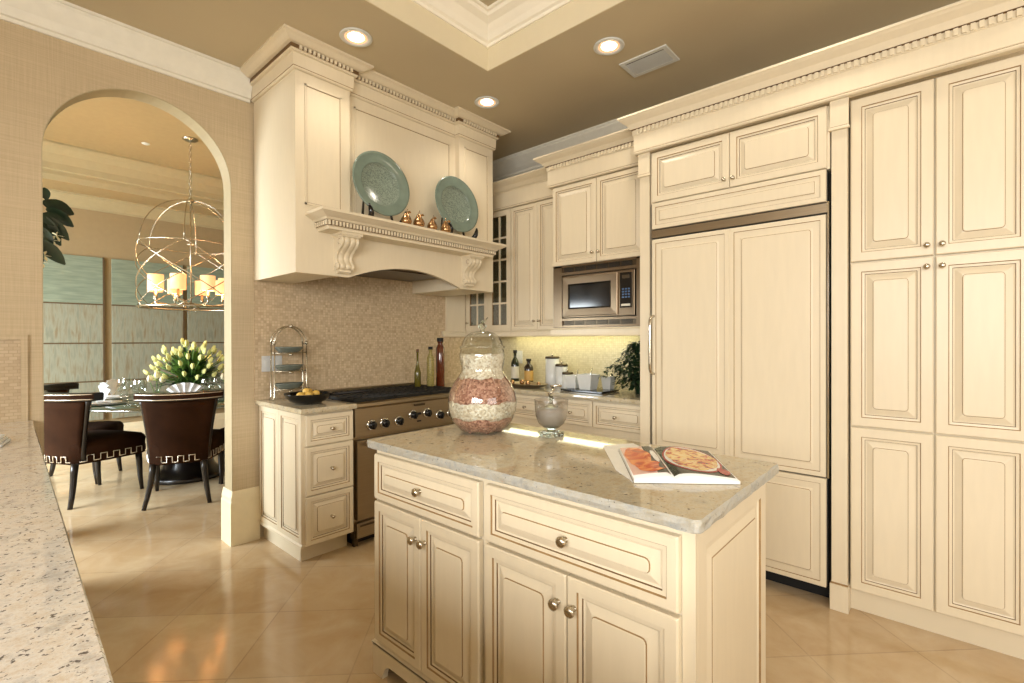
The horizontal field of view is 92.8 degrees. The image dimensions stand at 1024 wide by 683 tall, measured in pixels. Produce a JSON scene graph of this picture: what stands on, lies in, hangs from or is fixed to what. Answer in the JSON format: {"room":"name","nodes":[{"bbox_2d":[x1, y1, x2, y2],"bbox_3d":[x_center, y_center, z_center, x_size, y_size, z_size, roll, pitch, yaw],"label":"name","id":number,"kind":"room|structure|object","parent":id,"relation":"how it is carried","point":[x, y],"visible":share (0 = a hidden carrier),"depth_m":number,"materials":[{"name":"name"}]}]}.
{"room":"kitchen","nodes":[
{"label":"kitchen","id":0,"kind":"room"},
{"bbox_2d":[0,20,263,537],"bbox_3d":[-2.268,-0.445,2.662,0.130,3.500,6.350,0,0,42],"label":"wall","id":1,"kind":"structure","parent":0,"point":[39,72],"depth_m":2.50,"materials":[{"name":"paint"}]},
{"bbox_2d":[0,334,27,422],"bbox_3d":[-2.994,0.190,1.739,0.018,0.440,1.800,0,0,42],"label":"backsplash","id":2,"kind":"structure","parent":1,"relation":"attached to","point":[13,348],"depth_m":2.37,"materials":[{"name":"tile"}]},
{"bbox_2d":[0,0,251,102],"bbox_3d":[-0.533,-1.628,-0.447,6.600,0.168,3.837,0,0,42],"label":"trim","id":3,"kind":"structure","parent":1,"relation":"attached to","point":[63,20],"depth_m":2.66,"materials":[{"name":"beige wood"}]},
{"bbox_2d":[41,88,232,491],"bbox_3d":[-2.123,-0.226,2.824,0.128,2.370,0.873,0,0,42],"label":"archway","id":4,"kind":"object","parent":1,"relation":"attached to","point":[159,103],"depth_m":3.10,"materials":[{"name":"beige paint"}]},
{"bbox_2d":[123,413,224,449],"bbox_3d":[-3.330,1.129,4.326,3.670,0.345,6.400,0,0,42],"label":"baseboard","id":5,"kind":"structure","parent":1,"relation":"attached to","point":[219,421],"depth_m":5.84,"materials":[{"name":"beige wood"}]},
{"bbox_2d":[221,486,259,546],"bbox_3d":[-1.787,1.129,3.210,0.178,0.345,0.176,0,0,42],"label":"baseboard","id":6,"kind":"structure","parent":1,"relation":"attached to","point":[240,509],"depth_m":3.15,"materials":[{"name":"beige wood"}]},
{"bbox_2d":[262,356,281,371],"bbox_3d":[-1.611,0.148,3.273,0.011,0.105,0.132,0,0,42],"label":"switch plate","id":7,"kind":"object","parent":1,"relation":"attached to","point":[265,359],"visible":0.73,"depth_m":3.26,"materials":[{"name":"white plastic"}]},
{"bbox_2d":[254,276,491,402],"bbox_3d":[-0.949,-0.084,4.031,0.012,0.960,2.230,0,0,42],"label":"backsplash","id":8,"kind":"structure","parent":1,"relation":"attached to","point":[359,331],"depth_m":3.71,"materials":[{"name":"tile"}]},
{"bbox_2d":[240,24,510,296],"bbox_3d":[-0.844,-1.064,3.525,0.813,1.324,1.836,0,0,42],"label":"range hood","id":9,"kind":"object","parent":1,"relation":"attached to","point":[318,106],"visible":0.99,"depth_m":3.10,"materials":[{"name":"wood"}]},
{"bbox_2d":[361,201,405,221],"bbox_3d":[-0.822,-0.824,3.107,0.152,0.155,0.282,0,0,42],"label":"plate stand","id":10,"kind":"object","parent":9,"relation":"on","point":[370,208],"visible":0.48,"depth_m":2.97,"materials":[{"name":"black metal"}]},
{"bbox_2d":[352,151,409,215],"bbox_3d":[-0.834,-1.008,3.116,0.078,0.416,0.420,0,0,42],"label":"plate","id":11,"kind":"object","parent":10,"relation":"on","point":[378,180],"visible":0.96,"depth_m":3.12,"materials":[{"name":"green ceramic"}]},
{"bbox_2d":[305,206,506,258],"bbox_3d":[-0.629,-0.704,3.331,0.232,0.100,1.510,0,0,42],"label":"mantel shelf","id":12,"kind":"object","parent":9,"relation":"attached to","point":[325,221],"depth_m":3.14,"materials":[{"name":"wood"}]},
{"bbox_2d":[401,209,411,223],"bbox_3d":[-0.686,-0.808,3.163,0.072,0.111,0.074,0,0,42],"label":"pear ornament","id":13,"kind":"object","parent":9,"relation":"on","point":[406,218],"visible":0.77,"depth_m":3.14,"materials":[{"name":"gold metal"}]},
{"bbox_2d":[413,211,424,226],"bbox_3d":[-0.617,-0.812,3.240,0.078,0.118,0.082,0,0,42],"label":"pear ornament","id":14,"kind":"object","parent":9,"relation":"on","point":[418,221],"visible":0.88,"depth_m":3.21,"materials":[{"name":"gold metal"}]},
{"bbox_2d":[427,215,436,229],"bbox_3d":[-0.543,-0.807,3.322,0.070,0.107,0.072,0,0,42],"label":"pear ornament","id":15,"kind":"object","parent":9,"relation":"on","point":[432,224],"visible":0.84,"depth_m":3.30,"materials":[{"name":"gold metal"}]},
{"bbox_2d":[441,219,450,232],"bbox_3d":[-0.463,-0.811,3.412,0.073,0.113,0.073,0,0,-11],"label":"pear ornament","id":16,"kind":"object","parent":9,"relation":"on","point":[445,227],"visible":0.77,"depth_m":3.39,"materials":[{"name":"gold metal"}]},
{"bbox_2d":[440,218,477,237],"bbox_3d":[-0.395,-0.827,3.585,0.152,0.155,0.282,0,0,42],"label":"plate stand","id":17,"kind":"object","parent":9,"relation":"on","point":[475,234],"visible":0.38,"depth_m":3.62,"materials":[{"name":"black metal"}]},
{"bbox_2d":[435,176,477,231],"bbox_3d":[-0.406,-1.011,3.594,0.078,0.416,0.420,0,0,42],"label":"plate","id":18,"kind":"object","parent":17,"relation":"on","point":[456,202],"visible":0.94,"depth_m":3.61,"materials":[{"name":"green ceramic"}]},
{"bbox_2d":[442,295,465,336],"bbox_3d":[-0.529,-0.674,4.466,0.031,1.265,0.280,0,0,42],"label":"filler panel","id":19,"kind":"object","parent":1,"relation":"attached to","point":[455,317],"visible":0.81,"depth_m":4.47,"materials":[{"name":"beige wood"}]},
{"bbox_2d":[493,0,961,181],"bbox_3d":[0.221,-1.633,0.396,6.600,0.168,6.100,0,0,42],"label":"trim","id":20,"kind":"structure","parent":1,"relation":"attached to","point":[521,162],"depth_m":4.29,"materials":[{"name":"beige wood"}]},
{"bbox_2d":[43,97,223,216],"bbox_3d":[-3.337,-1.814,4.315,3.670,0.390,6.400,0,0,42],"label":"ceiling","id":21,"kind":"structure","parent":0,"point":[112,125],"depth_m":4.68,"materials":[{"name":"beige paint"}]},
{"bbox_2d":[42,139,223,209],"bbox_3d":[-4.254,-1.789,5.135,0.170,0.340,6.400,0,0,42],"label":"trim","id":22,"kind":"structure","parent":21,"relation":"attached to","point":[63,162],"depth_m":5.25,"materials":[{"name":"beige wood"}]},
{"bbox_2d":[135,136,223,311],"bbox_3d":[-3.114,-1.132,4.723,0.856,1.658,0.857,0,0,-44],"label":"chandelier","id":23,"kind":"object","parent":21,"relation":"hanging from","point":[176,283],"visible":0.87,"depth_m":4.55,"materials":[{"name":"gold metal"}]},
{"bbox_2d":[43,205,224,422],"bbox_3d":[-4.739,-0.400,5.576,0.100,3.400,6.600,0,0,42],"label":"wall","id":24,"kind":"structure","parent":0,"point":[108,236],"depth_m":5.72,"materials":[{"name":"beige paint"}]},
{"bbox_2d":[43,254,104,420],"bbox_3d":[-4.890,-0.031,5.304,0.028,1.845,0.709,0,0,42],"label":"art panel","id":25,"kind":"object","parent":24,"relation":"attached to","point":[73,292],"visible":0.52,"depth_m":5.37,"materials":[{"name":"green fabric"}]},
{"bbox_2d":[43,187,223,229],"bbox_3d":[-4.660,-1.550,5.499,0.120,0.140,6.400,0,0,42],"label":"trim","id":26,"kind":"structure","parent":24,"relation":"attached to","point":[75,200],"depth_m":5.72,"materials":[{"name":"beige wood"}]},
{"bbox_2d":[111,259,184,417],"bbox_3d":[-4.372,-0.034,5.884,0.028,1.845,0.714,0,0,42],"label":"art panel","id":27,"kind":"object","parent":24,"relation":"attached to","point":[138,334],"visible":0.51,"depth_m":5.80,"materials":[{"name":"green fabric"}]},
{"bbox_2d":[187,266,224,408],"bbox_3d":[-3.871,-0.038,6.445,0.028,1.845,0.719,0,0,42],"label":"art panel","id":28,"kind":"object","parent":24,"relation":"attached to","point":[202,326],"visible":0.27,"depth_m":6.33,"materials":[{"name":"green fabric"}]},
{"bbox_2d":[64,0,960,160],"bbox_3d":[0.221,-1.870,0.395,6.600,0.306,6.100,0,0,42],"label":"ceiling","id":29,"kind":"structure","parent":0,"point":[548,80],"depth_m":2.80,"materials":[{"name":"paint"}]},
{"bbox_2d":[339,27,371,46],"bbox_3d":[-0.882,-1.718,2.758,0.180,0.009,0.180,0,0,42],"label":"recessed light","id":30,"kind":"object","parent":29,"relation":"in","point":[356,37],"visible":1,"depth_m":2.75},
{"bbox_2d":[474,96,498,108],"bbox_3d":[-0.181,-1.723,3.516,0.180,0.009,0.180,0,0,42],"label":"recessed light","id":31,"kind":"object","parent":29,"relation":"in","point":[486,102],"visible":1,"depth_m":3.52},
{"bbox_2d":[411,0,573,48],"bbox_3d":[0.274,-1.920,0.296,4.389,0.125,3.623,0,0,42],"label":"trim","id":32,"kind":"structure","parent":29,"relation":"attached to","point":[490,25],"depth_m":2.87,"materials":[{"name":"beige wood"}]},
{"bbox_2d":[593,37,624,55],"bbox_3d":[0.566,-1.722,2.848,0.180,0.009,0.180,0,0,42],"label":"recessed light","id":33,"kind":"object","parent":29,"relation":"in","point":[607,46],"visible":1,"depth_m":2.85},
{"bbox_2d":[619,44,679,77],"bbox_3d":[0.846,-1.723,3.008,0.306,0.010,0.203,0,0,42],"label":"ceiling vent","id":34,"kind":"object","parent":29,"relation":"in","point":[659,57],"visible":1,"depth_m":3.00,"materials":[{"name":"beige metal"}]},
{"bbox_2d":[46,449,1023,682],"bbox_3d":[-0.954,1.354,1.934,10.800,0.100,7.200,0,0,42],"label":"floor","id":35,"kind":"structure","parent":0,"point":[170,601],"depth_m":2.33,"materials":[{"name":"tile"}]},
{"bbox_2d":[43,187,73,267],"bbox_3d":[-3.133,0.138,3.173,0.300,2.334,0.453,0,0,42],"label":"plant","id":36,"kind":"object","parent":35,"relation":"on","point":[58,212],"visible":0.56,"depth_m":3.28,"materials":[{"name":"green plant"}]},
{"bbox_2d":[44,382,123,483],"bbox_3d":[-4.113,0.857,4.598,0.630,0.902,0.610,0,0,-19],"label":"dining chair","id":37,"kind":"object","parent":35,"relation":"on","point":[61,387],"visible":0.16,"depth_m":4.69,"materials":[{"name":"fabric"}]},
{"bbox_2d":[44,390,145,509],"bbox_3d":[-3.571,0.858,4.115,0.610,0.902,0.630,0,0,14],"label":"dining chair","id":38,"kind":"object","parent":35,"relation":"on","point":[68,440],"visible":0.77,"depth_m":3.86,"materials":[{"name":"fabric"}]},
{"bbox_2d":[88,389,224,484],"bbox_3d":[-3.129,0.919,4.708,1.736,0.760,1.736,0,0,42],"label":"dining table","id":39,"kind":"object","parent":35,"relation":"on","point":[182,473],"visible":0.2,"depth_m":4.48,"materials":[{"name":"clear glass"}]},
{"bbox_2d":[91,401,125,405],"bbox_3d":[-3.506,0.535,4.189,0.310,0.011,0.310,0,0,42],"label":"charger","id":40,"kind":"object","parent":39,"relation":"on","point":[122,401],"visible":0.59,"depth_m":4.16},
{"bbox_2d":[92,400,121,403],"bbox_3d":[-3.506,0.525,4.189,0.250,0.011,0.250,0,0,42],"label":"dinner plate","id":41,"kind":"object","parent":40,"relation":"on","point":[113,401],"visible":0.72,"depth_m":4.21,"materials":[{"name":"white ceramic"}]},
{"bbox_2d":[96,383,111,402],"bbox_3d":[-3.507,0.435,4.189,0.266,0.166,0.100,0,0,42],"label":"linen napkin","id":42,"kind":"object","parent":41,"relation":"on","point":[103,387],"visible":0.97,"depth_m":4.17,"materials":[{"name":"white fabric"}]},
{"bbox_2d":[105,396,132,399],"bbox_3d":[-3.757,0.534,4.581,0.310,0.011,0.310,0,0,42],"label":"charger","id":43,"kind":"object","parent":39,"relation":"on","point":[128,396],"visible":0.41,"depth_m":4.59,"materials":[{"name":"silver metal"}]},
{"bbox_2d":[106,395,127,398],"bbox_3d":[-3.757,0.524,4.581,0.250,0.011,0.250,0,0,42],"label":"dinner plate","id":44,"kind":"object","parent":43,"relation":"on","point":[120,396],"visible":0.55,"depth_m":4.58,"materials":[{"name":"white ceramic"}]},
{"bbox_2d":[106,379,121,396],"bbox_3d":[-3.757,0.434,4.584,0.106,0.166,0.254,0,0,7],"label":"linen napkin","id":45,"kind":"object","parent":44,"relation":"on","point":[113,384],"visible":0.73,"depth_m":4.59,"materials":[{"name":"beige fabric"}]},
{"bbox_2d":[147,371,165,392],"bbox_3d":[-3.145,0.401,4.310,0.142,0.274,0.064,0,0,-29],"label":"bud vase","id":46,"kind":"object","parent":39,"relation":"on","point":[157,375],"visible":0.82,"depth_m":4.30,"materials":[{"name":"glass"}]},
{"bbox_2d":[143,338,223,387],"bbox_3d":[-3.017,0.251,4.589,0.682,0.572,0.654,0,0,31],"label":"tulip bouquet","id":47,"kind":"object","parent":39,"relation":"on","point":[190,366],"visible":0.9,"depth_m":4.49,"materials":[{"name":"green plant"}]},
{"bbox_3d":[-2.791,0.534,4.163,0.310,0.011,0.310,0,0,42],"label":"charger","id":48,"kind":"object","parent":39,"relation":"on","visible":0},
{"bbox_3d":[-2.791,0.523,4.163,0.250,0.011,0.250,0,0,42],"label":"dinner plate","id":49,"kind":"object","parent":48,"relation":"on","visible":0},
{"bbox_2d":[166,383,202,392],"bbox_3d":[-2.790,0.434,4.164,0.263,0.166,0.070,0,0,-42],"label":"linen napkin","id":50,"kind":"object","parent":49,"relation":"on","point":[180,387],"visible":0.51,"depth_m":4.16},
{"bbox_2d":[133,389,224,510],"bbox_3d":[-2.763,0.856,4.110,0.610,0.902,0.630,0,0,-25],"label":"dining chair","id":51,"kind":"object","parent":35,"relation":"on","point":[178,426],"visible":0.99,"depth_m":3.88,"materials":[{"name":"fabric"}]},
{"bbox_2d":[219,427,224,483],"bbox_3d":[-2.409,0.853,4.702,0.630,0.902,0.610,0,0,0],"label":"dining chair","id":52,"kind":"object","parent":35,"relation":"on","point":[224,427],"visible":0.02,"depth_m":4.46,"materials":[{"name":"fabric"}]},
{"bbox_2d":[259,406,353,561],"bbox_3d":[-1.315,0.858,3.118,0.656,0.885,0.328,0,0,42],"label":"base cabinet","id":53,"kind":"object","parent":35,"relation":"on","point":[306,461],"visible":0.97,"depth_m":2.94,"materials":[{"name":"wood"}]},
{"bbox_2d":[255,398,356,414],"bbox_3d":[-1.324,0.401,3.114,0.657,0.030,0.355,0,0,42],"label":"countertop","id":54,"kind":"structure","parent":53,"relation":"on","point":[282,404],"depth_m":2.96,"materials":[{"name":"beige stone"}]},
{"bbox_2d":[269,324,307,400],"bbox_3d":[-1.480,0.136,3.242,0.078,0.498,0.242,0,0,42],"label":"plate rack","id":55,"kind":"object","parent":54,"relation":"on","point":[291,325],"visible":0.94,"depth_m":3.21,"materials":[{"name":"silver metal"}]},
{"bbox_2d":[275,347,302,351],"bbox_3d":[-1.484,0.053,3.246,0.119,0.037,0.192,0,0,42],"label":"serving plate","id":56,"kind":"object","parent":55,"relation":"on","point":[279,349],"visible":0.9,"depth_m":3.20,"materials":[{"name":"grey ceramic"}]},
{"bbox_2d":[275,382,303,388],"bbox_3d":[-1.484,0.293,3.247,0.119,0.037,0.192,0,0,42],"label":"serving plate","id":57,"kind":"object","parent":55,"relation":"on","point":[284,385],"visible":0.98,"depth_m":3.21,"materials":[{"name":"ceramic"}]},
{"bbox_2d":[275,364,303,370],"bbox_3d":[-1.484,0.173,3.246,0.119,0.037,0.192,0,0,42],"label":"serving plate","id":58,"kind":"object","parent":55,"relation":"on","point":[286,367],"visible":0.95,"depth_m":3.20,"materials":[{"name":"ceramic"}]},
{"bbox_2d":[283,389,368,403],"bbox_3d":[-1.191,0.346,3.112,0.489,0.075,0.282,0,0,-32],"label":"frying pan","id":59,"kind":"object","parent":54,"relation":"on","point":[292,397],"visible":0.94,"depth_m":2.98,"materials":[{"name":"black metal"}]},
{"bbox_2d":[302,387,310,393],"bbox_3d":[-1.285,0.308,3.049,0.044,0.047,0.048,0,0,42],"label":"fruit","id":60,"kind":"object","parent":59,"relation":"in","point":[306,389],"visible":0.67,"depth_m":3.03,"materials":[{"name":"yellow plant"}]},
{"bbox_2d":[283,391,331,403],"bbox_3d":[-1.278,0.353,3.057,0.282,0.062,0.282,0,0,42],"label":"bowl","id":61,"kind":"object","parent":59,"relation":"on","point":[292,397],"depth_m":2.96,"materials":[{"name":"black ceramic"}]},
{"bbox_2d":[312,390,319,394],"bbox_3d":[-1.237,0.324,3.073,0.046,0.049,0.051,0,0,42],"label":"fruit","id":62,"kind":"object","parent":59,"relation":"in","point":[315,392],"visible":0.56,"depth_m":3.06,"materials":[{"name":"yellow plant"}]},
{"bbox_2d":[318,382,453,546],"bbox_3d":[-0.868,0.823,3.595,0.687,0.950,0.953,0,0,42],"label":"range","id":63,"kind":"object","parent":35,"relation":"on","point":[388,409],"visible":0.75,"depth_m":3.22,"materials":[{"name":"silver metal"}]},
{"bbox_2d":[414,349,420,386],"bbox_3d":[-0.756,0.211,3.903,0.052,0.299,0.052,0,0,42],"label":"oil bottle","id":64,"kind":"object","parent":63,"relation":"on","point":[417,374],"visible":1,"depth_m":3.89,"materials":[{"name":"green glass"}]},
{"bbox_2d":[427,347,433,385],"bbox_3d":[-0.659,0.201,3.944,0.060,0.319,0.060,0,0,42],"label":"oil bottle","id":65,"kind":"object","parent":63,"relation":"on","point":[430,358],"visible":1,"depth_m":3.92,"materials":[{"name":"yellow glass"}]},
{"bbox_2d":[511,393,549,427],"bbox_3d":[0.039,0.851,4.252,1.163,0.885,0.588,0,0,42],"label":"base cabinet","id":66,"kind":"object","parent":35,"relation":"on","point":[525,414],"visible":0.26,"depth_m":3.83,"materials":[{"name":"wood"}]},
{"bbox_2d":[434,383,639,404],"bbox_3d":[0.224,0.394,3.873,1.950,0.030,0.910,0,0,42],"label":"countertop","id":67,"kind":"structure","parent":66,"relation":"on","point":[626,396],"depth_m":3.55,"materials":[{"name":"beige stone"}]},
{"bbox_2d":[436,338,444,385],"bbox_3d":[-0.599,0.174,4.071,0.072,0.409,0.072,0,0,42],"label":"vinegar bottle","id":68,"kind":"object","parent":67,"relation":"on","point":[440,350],"visible":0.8,"depth_m":4.04,"materials":[{"name":"red glass"}]},
{"bbox_2d":[511,350,518,380],"bbox_3d":[0.028,0.226,4.390,0.075,0.299,0.075,0,0,42],"label":"wine bottle","id":69,"kind":"object","parent":67,"relation":"on","point":[514,363],"visible":0.81,"depth_m":4.36,"materials":[{"name":"green glass"}]},
{"bbox_2d":[524,359,532,381],"bbox_3d":[0.147,0.264,4.283,0.081,0.224,0.081,0,0,42],"label":"bottle","id":70,"kind":"object","parent":67,"relation":"on","point":[528,369],"visible":0.81,"depth_m":4.25,"materials":[{"name":"glass"}]},
{"bbox_2d":[512,381,547,387],"bbox_3d":[0.106,0.361,4.065,0.458,0.032,0.253,0,0,42],"label":"serving tray","id":71,"kind":"object","parent":67,"relation":"on","point":[517,383],"visible":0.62,"depth_m":3.96,"materials":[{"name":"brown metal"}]},
{"bbox_2d":[545,354,559,386],"bbox_3d":[0.340,0.240,4.098,0.120,0.275,0.120,0,0,42],"label":"canister","id":72,"kind":"object","parent":67,"relation":"on","point":[550,361],"visible":0.78,"depth_m":4.05,"materials":[{"name":"white ceramic"}]},
{"bbox_2d":[555,361,567,387],"bbox_3d":[0.406,0.270,3.998,0.103,0.215,0.103,0,0,42],"label":"canister","id":73,"kind":"object","parent":67,"relation":"on","point":[561,367],"visible":0.8,"depth_m":3.96,"materials":[{"name":"white ceramic"}]},
{"bbox_2d":[562,369,572,387],"bbox_3d":[0.447,0.300,3.909,0.091,0.155,0.091,0,0,42],"label":"canister","id":74,"kind":"object","parent":67,"relation":"on","point":[564,385],"visible":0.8,"depth_m":3.88,"materials":[{"name":"white ceramic"}]},
{"bbox_2d":[562,375,566,387],"bbox_3d":[0.447,0.320,3.909,0.088,0.115,0.088,0,0,42],"label":"jar","id":75,"kind":"object","parent":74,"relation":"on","point":[564,385],"depth_m":3.88,"materials":[{"name":"white ceramic"}]},
{"bbox_2d":[561,388,619,393],"bbox_3d":[0.591,0.370,3.720,0.377,0.016,0.250,0,0,42],"label":"tray","id":76,"kind":"object","parent":67,"relation":"on","point":[598,390],"visible":0.82,"depth_m":3.62,"materials":[{"name":"silver metal"}]},
{"bbox_2d":[565,369,578,388],"bbox_3d":[0.481,0.286,3.784,0.104,0.150,0.104,0,0,42],"label":"cup","id":77,"kind":"object","parent":76,"relation":"on","point":[571,380],"visible":0.87,"depth_m":3.75,"materials":[{"name":"white ceramic"}]},
{"bbox_2d":[576,368,599,389],"bbox_3d":[0.574,0.279,3.673,0.129,0.165,0.129,0,0,42],"label":"cup","id":78,"kind":"object","parent":76,"relation":"on","point":[586,381],"visible":1,"depth_m":3.64,"materials":[{"name":"white ceramic"}]},
{"bbox_2d":[601,370,614,389],"bbox_3d":[0.729,0.288,3.689,0.085,0.145,0.085,0,0,42],"label":"cup","id":79,"kind":"object","parent":76,"relation":"on","point":[607,382],"visible":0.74,"depth_m":3.66,"materials":[{"name":"white ceramic"}]},
{"bbox_2d":[599,341,639,393],"bbox_3d":[0.887,0.186,3.555,0.341,0.383,0.467,0,0,-45],"label":"ivy","id":80,"kind":"object","parent":67,"relation":"on","point":[633,372],"visible":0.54,"depth_m":3.49,"materials":[{"name":"green plant"}]},
{"bbox_2d":[632,376,639,393],"bbox_3d":[0.951,0.313,3.525,0.160,0.129,0.160,0,0,42],"label":"pot","id":81,"kind":"object","parent":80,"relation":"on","point":[638,379],"depth_m":3.49,"materials":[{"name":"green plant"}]},
{"bbox_2d":[371,450,765,682],"bbox_3d":[0.102,0.860,1.696,1.298,0.885,0.613,0,0,42],"label":"base cabinet","id":82,"kind":"object","parent":35,"relation":"on","point":[478,580],"visible":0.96,"depth_m":1.37,"materials":[{"name":"wood"}]},
{"bbox_2d":[367,423,778,533],"bbox_3d":[0.135,0.402,1.740,1.329,0.030,0.676,0,0,42],"label":"countertop","id":83,"kind":"structure","parent":82,"relation":"on","point":[574,467],"depth_m":1.49,"materials":[{"name":"beige stone"}]},
{"bbox_2d":[448,317,516,433],"bbox_3d":[-0.128,0.141,2.098,0.296,0.489,0.296,0,0,42],"label":"apothecary jar","id":84,"kind":"object","parent":83,"relation":"on","point":[482,400],"visible":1,"depth_m":2.00,"materials":[{"name":"clear glass"}]},
{"bbox_2d":[534,384,567,437],"bbox_3d":[0.161,0.281,2.004,0.141,0.210,0.141,0,0,42],"label":"urn","id":85,"kind":"object","parent":83,"relation":"on","point":[551,416],"visible":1,"depth_m":1.97,"materials":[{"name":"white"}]},
{"bbox_2d":[534,398,567,428],"bbox_3d":[0.161,0.297,2.004,0.141,0.119,0.141,0,0,42],"label":"bowl","id":86,"kind":"object","parent":85,"relation":"on","point":[551,416],"depth_m":1.97,"materials":[{"name":"white"}]},
{"bbox_2d":[603,443,739,483],"bbox_3d":[0.495,0.374,1.575,0.351,0.024,0.502,0,0,4],"label":"cookbook","id":87,"kind":"object","parent":83,"relation":"on","point":[645,464],"visible":1,"depth_m":1.46,"materials":[{"name":"paper"}]},
{"bbox_2d":[553,397,639,441],"bbox_3d":[0.763,0.851,3.604,0.776,0.885,0.588,0,0,42],"label":"base cabinet","id":88,"kind":"object","parent":35,"relation":"on","point":[614,420],"visible":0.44,"depth_m":3.39,"materials":[{"name":"wood"}]},
{"bbox_2d":[637,152,652,443],"bbox_3d":[1.046,0.067,3.268,0.084,2.455,0.706,0,0,42],"label":"pilaster","id":89,"kind":"object","parent":35,"relation":"on","point":[644,160],"visible":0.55,"depth_m":3.01,"materials":[{"name":"wood"}]},
{"bbox_2d":[648,169,831,597],"bbox_3d":[1.406,0.227,2.909,0.923,2.135,0.762,0,0,42],"label":"refrigerator","id":90,"kind":"object","parent":35,"relation":"on","point":[740,319],"visible":0.71,"depth_m":2.58,"materials":[{"name":"beige wood"}]},
{"bbox_2d":[651,106,830,204],"bbox_3d":[1.410,-0.996,2.918,0.932,0.306,0.733,0,0,42],"label":"upper cabinet","id":91,"kind":"object","parent":90,"relation":"on","point":[800,143],"visible":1,"depth_m":2.61,"materials":[{"name":"wood"}]},
{"bbox_2d":[493,0,1023,211],"bbox_3d":[0.793,-1.265,3.200,3.685,0.236,0.452,0,0,42],"label":"crown molding","id":92,"kind":"structure","parent":91,"relation":"on","point":[962,33],"depth_m":2.42,"materials":[{"name":"wood"}]},
{"bbox_2d":[828,97,850,613],"bbox_3d":[1.798,0.068,2.595,0.084,2.455,0.706,0,0,42],"label":"pilaster","id":93,"kind":"object","parent":35,"relation":"on","point":[840,589],"visible":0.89,"depth_m":2.35,"materials":[{"name":"wood"}]},
{"bbox_2d":[850,54,1023,659],"bbox_3d":[2.061,0.069,2.366,0.621,2.452,0.698,0,0,42],"label":"pantry cabinet","id":94,"kind":"object","parent":35,"relation":"on","point":[937,165],"visible":1,"depth_m":2.12,"materials":[{"name":"wood"}]},
{"bbox_3d":[-1.250,0.868,0.718,3.920,0.883,0.797,0,0,42],"label":"cabinet","id":95,"kind":"object","parent":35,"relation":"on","visible":0},
{"bbox_2d":[0,420,113,682],"bbox_3d":[-1.220,0.412,0.727,3.992,0.035,0.978,0,0,42],"label":"countertop","id":96,"kind":"structure","parent":95,"relation":"on","point":[49,633],"depth_m":0.79,"materials":[{"name":"beige stone"}]},
{"bbox_2d":[0,434,10,446],"bbox_3d":[-1.974,0.376,1.776,0.267,0.029,0.214,0,0,42],"label":"folded napkin","id":97,"kind":"object","parent":96,"relation":"on","point":[4,439],"visible":1,"depth_m":1.86,"materials":[{"name":"fabric"}]},
{"bbox_2d":[656,50,1023,151],"bbox_3d":[2.345,-0.407,2.697,6.700,3.400,0.150,0,0,42],"label":"wall","id":98,"kind":"structure","parent":0,"point":[935,76],"depth_m":2.72,"materials":[{"name":"paint"}]},
{"bbox_2d":[465,208,511,336],"bbox_3d":[-0.117,-0.595,4.511,0.583,1.105,0.398,0,0,42],"label":"upper cabinet","id":99,"kind":"object","parent":98,"relation":"attached to","point":[495,305],"visible":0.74,"depth_m":4.40,"materials":[{"name":"wood"}]},
{"bbox_2d":[471,291,505,297],"bbox_3d":[-0.096,-0.436,4.529,0.537,0.018,0.309,0,0,42],"label":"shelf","id":100,"kind":"object","parent":99,"relation":"attached to","point":[503,293],"depth_m":4.52,"materials":[{"name":"beige wood"}]},
{"bbox_2d":[494,252,505,263],"bbox_3d":[-0.097,-0.776,4.528,0.537,0.018,0.309,0,0,42],"label":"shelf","id":101,"kind":"object","parent":99,"relation":"attached to","point":[503,255],"depth_m":4.45,"materials":[{"name":"beige wood"}]},
{"bbox_2d":[517,351,522,362],"bbox_3d":[0.069,0.147,4.612,0.075,0.120,0.009,0,0,42],"label":"outlet plate","id":102,"kind":"object","parent":98,"relation":"attached to","point":[519,353],"visible":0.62,"depth_m":4.60,"materials":[{"name":"white plastic"}]},
{"bbox_2d":[510,198,552,336],"bbox_3d":[0.316,-0.594,4.123,0.577,1.105,0.398,0,0,42],"label":"upper cabinet","id":103,"kind":"object","parent":98,"relation":"attached to","point":[531,224],"visible":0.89,"depth_m":4.04,"materials":[{"name":"wood"}]},
{"bbox_2d":[492,336,639,389],"bbox_3d":[0.530,0.117,4.214,1.948,0.550,0.012,0,0,42],"label":"backsplash","id":104,"kind":"structure","parent":98,"relation":"attached to","point":[582,353],"depth_m":4.22,"materials":[{"name":"tile"}]},
{"bbox_2d":[550,167,639,335],"bbox_3d":[0.760,-0.595,3.599,0.780,1.110,0.588,0,0,42],"label":"upper cabinet","id":105,"kind":"object","parent":98,"relation":"attached to","point":[597,219],"visible":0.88,"depth_m":3.39,"materials":[{"name":"wood"}]},
{"bbox_2d":[553,257,639,327],"bbox_3d":[0.738,-0.329,3.571,0.745,0.453,0.490,0,0,42],"label":"microwave","id":106,"kind":"object","parent":105,"relation":"in","point":[602,293],"visible":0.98,"depth_m":3.38,"materials":[{"name":"silver metal"}]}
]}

